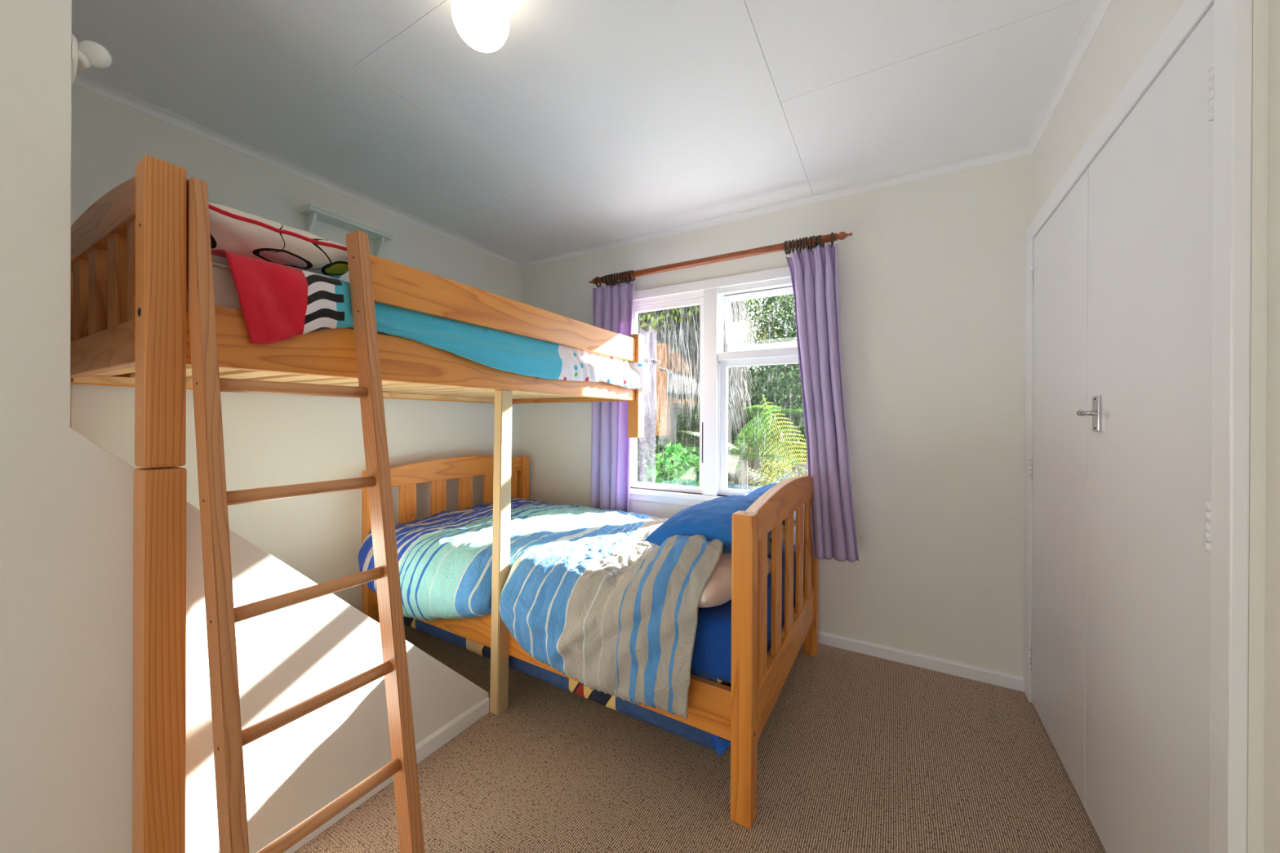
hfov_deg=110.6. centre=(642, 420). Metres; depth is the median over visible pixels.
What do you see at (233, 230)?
pillow
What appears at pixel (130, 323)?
bunk bed
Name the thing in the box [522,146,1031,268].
trim
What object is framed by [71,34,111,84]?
wall lamp
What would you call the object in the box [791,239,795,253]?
curtain ring
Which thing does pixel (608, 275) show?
curtain ring
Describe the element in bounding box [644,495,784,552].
pillow
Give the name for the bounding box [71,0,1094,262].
ceiling
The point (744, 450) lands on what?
fern
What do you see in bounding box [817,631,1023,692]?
baseboard
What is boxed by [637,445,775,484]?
clump
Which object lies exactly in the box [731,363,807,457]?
shrub
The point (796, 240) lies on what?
curtain ring
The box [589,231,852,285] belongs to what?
curtain rod
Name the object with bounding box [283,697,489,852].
baseboard
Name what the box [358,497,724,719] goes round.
duvet
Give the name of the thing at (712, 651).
fitted sheet
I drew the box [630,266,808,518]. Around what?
window
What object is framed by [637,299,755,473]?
fence
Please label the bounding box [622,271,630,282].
curtain ring
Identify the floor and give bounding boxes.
[293,624,1106,852]
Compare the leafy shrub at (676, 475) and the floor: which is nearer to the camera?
the floor
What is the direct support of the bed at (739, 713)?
on the floor
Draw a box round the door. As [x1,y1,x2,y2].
[1023,0,1252,852]
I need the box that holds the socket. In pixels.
[76,49,90,70]
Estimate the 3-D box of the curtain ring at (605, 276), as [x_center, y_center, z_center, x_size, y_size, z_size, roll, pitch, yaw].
[-0.234,-0.927,2.927,0.012,0.074,0.070,0,0,28]
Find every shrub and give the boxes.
[637,391,681,444]
[637,438,734,488]
[641,442,728,486]
[644,382,764,449]
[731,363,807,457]
[749,456,801,489]
[787,427,807,462]
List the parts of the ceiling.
panel, panel, panel, panel, panel, panel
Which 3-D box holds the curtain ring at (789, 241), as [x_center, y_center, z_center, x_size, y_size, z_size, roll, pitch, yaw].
[0.780,-0.921,2.352,0.012,0.074,0.070,0,0,21]
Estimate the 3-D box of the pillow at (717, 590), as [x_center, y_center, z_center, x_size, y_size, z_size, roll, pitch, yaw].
[0.237,0.536,1.589,0.300,0.177,0.460,0,0,44]
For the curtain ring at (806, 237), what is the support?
hanging from the curtain rod
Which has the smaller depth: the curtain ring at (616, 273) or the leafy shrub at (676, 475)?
the curtain ring at (616, 273)
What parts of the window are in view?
casing, frame, sill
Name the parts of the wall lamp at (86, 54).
holder plate, bulb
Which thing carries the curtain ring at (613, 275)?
hanging from the curtain rod
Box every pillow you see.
[208,202,348,279]
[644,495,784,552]
[698,552,771,608]
[743,483,777,496]
[767,520,795,555]
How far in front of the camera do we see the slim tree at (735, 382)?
6.01 m
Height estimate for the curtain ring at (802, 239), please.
0.074 m
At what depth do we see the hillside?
7.50 m
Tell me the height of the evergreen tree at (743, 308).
4.650 m
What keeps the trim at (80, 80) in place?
attached to the wall at (270, 440)
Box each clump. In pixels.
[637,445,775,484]
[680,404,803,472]
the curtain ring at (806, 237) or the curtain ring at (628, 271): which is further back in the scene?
the curtain ring at (628, 271)
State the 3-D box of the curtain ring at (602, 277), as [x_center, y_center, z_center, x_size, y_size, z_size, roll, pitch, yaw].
[-0.252,-0.936,2.937,0.024,0.046,0.047,0,0,30]
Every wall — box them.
[0,0,488,852]
[71,84,522,612]
[521,154,1032,677]
[1032,0,1279,852]
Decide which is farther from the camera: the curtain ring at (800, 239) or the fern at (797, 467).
the fern at (797, 467)
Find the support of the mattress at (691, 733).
on the bed at (739, 713)
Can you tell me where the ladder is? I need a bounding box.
[186,177,425,852]
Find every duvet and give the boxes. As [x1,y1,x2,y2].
[211,249,649,389]
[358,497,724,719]
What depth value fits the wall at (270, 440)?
2.14 m
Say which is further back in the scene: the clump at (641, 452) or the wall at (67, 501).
the clump at (641, 452)
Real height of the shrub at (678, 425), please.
2.378 m
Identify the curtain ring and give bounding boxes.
[595,276,600,287]
[600,275,604,283]
[604,275,610,285]
[606,274,613,285]
[608,273,615,284]
[612,273,617,284]
[614,272,622,284]
[617,271,622,283]
[621,271,627,283]
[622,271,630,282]
[626,270,632,282]
[629,270,635,281]
[783,240,788,254]
[788,240,791,253]
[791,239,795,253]
[795,238,798,251]
[798,238,801,252]
[801,237,804,249]
[804,236,809,248]
[808,235,812,250]
[811,235,817,248]
[816,235,822,244]
[831,231,833,246]
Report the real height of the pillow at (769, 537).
0.214 m
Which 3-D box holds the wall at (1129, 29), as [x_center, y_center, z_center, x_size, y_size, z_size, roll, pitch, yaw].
[0.467,-0.007,-0.383,0.137,2.400,5.295,0,0,30]
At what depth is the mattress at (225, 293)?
1.08 m
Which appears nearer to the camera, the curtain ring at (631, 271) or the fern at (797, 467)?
the curtain ring at (631, 271)
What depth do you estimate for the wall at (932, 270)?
2.17 m
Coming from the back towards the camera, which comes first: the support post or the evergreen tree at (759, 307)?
the evergreen tree at (759, 307)
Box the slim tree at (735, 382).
[723,300,755,488]
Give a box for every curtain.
[590,281,634,512]
[786,243,858,562]
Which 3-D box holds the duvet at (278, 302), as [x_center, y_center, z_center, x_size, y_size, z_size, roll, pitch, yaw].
[-0.913,-0.326,2.177,1.064,0.267,2.027,0,0,30]
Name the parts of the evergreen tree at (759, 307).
stem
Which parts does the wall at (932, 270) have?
wall panel, wall panel, wall panel, wall panel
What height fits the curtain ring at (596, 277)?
0.074 m
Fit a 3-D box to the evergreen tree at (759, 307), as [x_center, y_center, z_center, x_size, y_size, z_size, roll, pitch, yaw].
[2.258,-1.344,9.032,2.435,4.572,1.905,0,0,30]
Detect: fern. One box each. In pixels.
[671,404,807,489]
[727,394,807,489]
[785,462,807,479]
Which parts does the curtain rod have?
knob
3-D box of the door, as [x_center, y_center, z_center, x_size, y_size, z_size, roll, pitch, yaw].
[1.347,0.173,1.367,0.057,2.043,1.381,0,0,30]
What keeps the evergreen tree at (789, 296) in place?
on the hillside
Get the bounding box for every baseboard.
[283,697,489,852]
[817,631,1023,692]
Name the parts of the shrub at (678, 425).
stem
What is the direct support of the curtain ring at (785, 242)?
hanging from the curtain rod
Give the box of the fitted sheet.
[690,543,795,756]
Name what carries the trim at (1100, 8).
attached to the wall at (1129, 29)
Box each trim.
[72,72,522,268]
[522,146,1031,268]
[1025,0,1112,154]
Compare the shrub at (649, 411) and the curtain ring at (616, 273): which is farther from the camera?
the shrub at (649, 411)
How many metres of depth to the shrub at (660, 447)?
5.70 m
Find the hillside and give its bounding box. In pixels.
[637,368,807,490]
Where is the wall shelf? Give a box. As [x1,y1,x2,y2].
[298,203,394,257]
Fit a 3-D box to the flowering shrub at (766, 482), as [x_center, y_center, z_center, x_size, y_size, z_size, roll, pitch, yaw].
[1.361,0.900,4.446,0.480,1.087,0.505,0,0,-26]
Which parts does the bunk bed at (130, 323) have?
post, rail, headboard rail, post, post, rail, rail, guard rail, rail, post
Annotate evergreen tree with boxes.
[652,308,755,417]
[737,293,800,411]
[753,293,801,405]
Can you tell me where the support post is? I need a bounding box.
[489,390,512,715]
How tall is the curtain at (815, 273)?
1.568 m
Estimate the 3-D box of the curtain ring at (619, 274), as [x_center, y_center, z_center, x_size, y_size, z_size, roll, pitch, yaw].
[-0.137,-0.926,2.872,0.012,0.074,0.070,0,0,30]
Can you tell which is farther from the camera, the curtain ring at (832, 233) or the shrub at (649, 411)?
the shrub at (649, 411)
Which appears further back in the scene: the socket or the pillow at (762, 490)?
the pillow at (762, 490)
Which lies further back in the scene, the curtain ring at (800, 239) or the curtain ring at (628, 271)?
the curtain ring at (628, 271)
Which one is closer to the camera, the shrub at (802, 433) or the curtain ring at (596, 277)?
the curtain ring at (596, 277)
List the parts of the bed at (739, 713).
post, arched rail, post, rail, post, arched rail, rail, post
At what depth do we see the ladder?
1.00 m
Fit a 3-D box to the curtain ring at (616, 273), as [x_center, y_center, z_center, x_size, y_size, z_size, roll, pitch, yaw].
[-0.159,-0.926,2.885,0.012,0.074,0.070,0,0,36]
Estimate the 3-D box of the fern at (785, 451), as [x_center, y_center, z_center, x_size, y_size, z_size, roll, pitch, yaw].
[1.614,0.367,5.624,1.281,1.399,2.185,0,0,-45]
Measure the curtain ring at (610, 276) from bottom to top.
0.074 m
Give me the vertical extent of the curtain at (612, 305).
1.518 m
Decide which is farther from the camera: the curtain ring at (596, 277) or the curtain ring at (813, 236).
the curtain ring at (596, 277)
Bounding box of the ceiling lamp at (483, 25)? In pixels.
[451,0,509,53]
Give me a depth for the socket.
0.93 m
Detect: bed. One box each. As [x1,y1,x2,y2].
[70,155,644,852]
[361,455,818,829]
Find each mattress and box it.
[186,261,404,337]
[403,617,731,750]
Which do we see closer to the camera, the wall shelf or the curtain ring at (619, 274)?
the wall shelf
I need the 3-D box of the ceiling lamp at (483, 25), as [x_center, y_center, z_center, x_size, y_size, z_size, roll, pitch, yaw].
[-0.450,-1.130,1.234,0.153,0.166,0.153,0,0,30]
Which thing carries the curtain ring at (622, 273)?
hanging from the curtain rod
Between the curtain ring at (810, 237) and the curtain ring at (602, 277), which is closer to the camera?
the curtain ring at (810, 237)

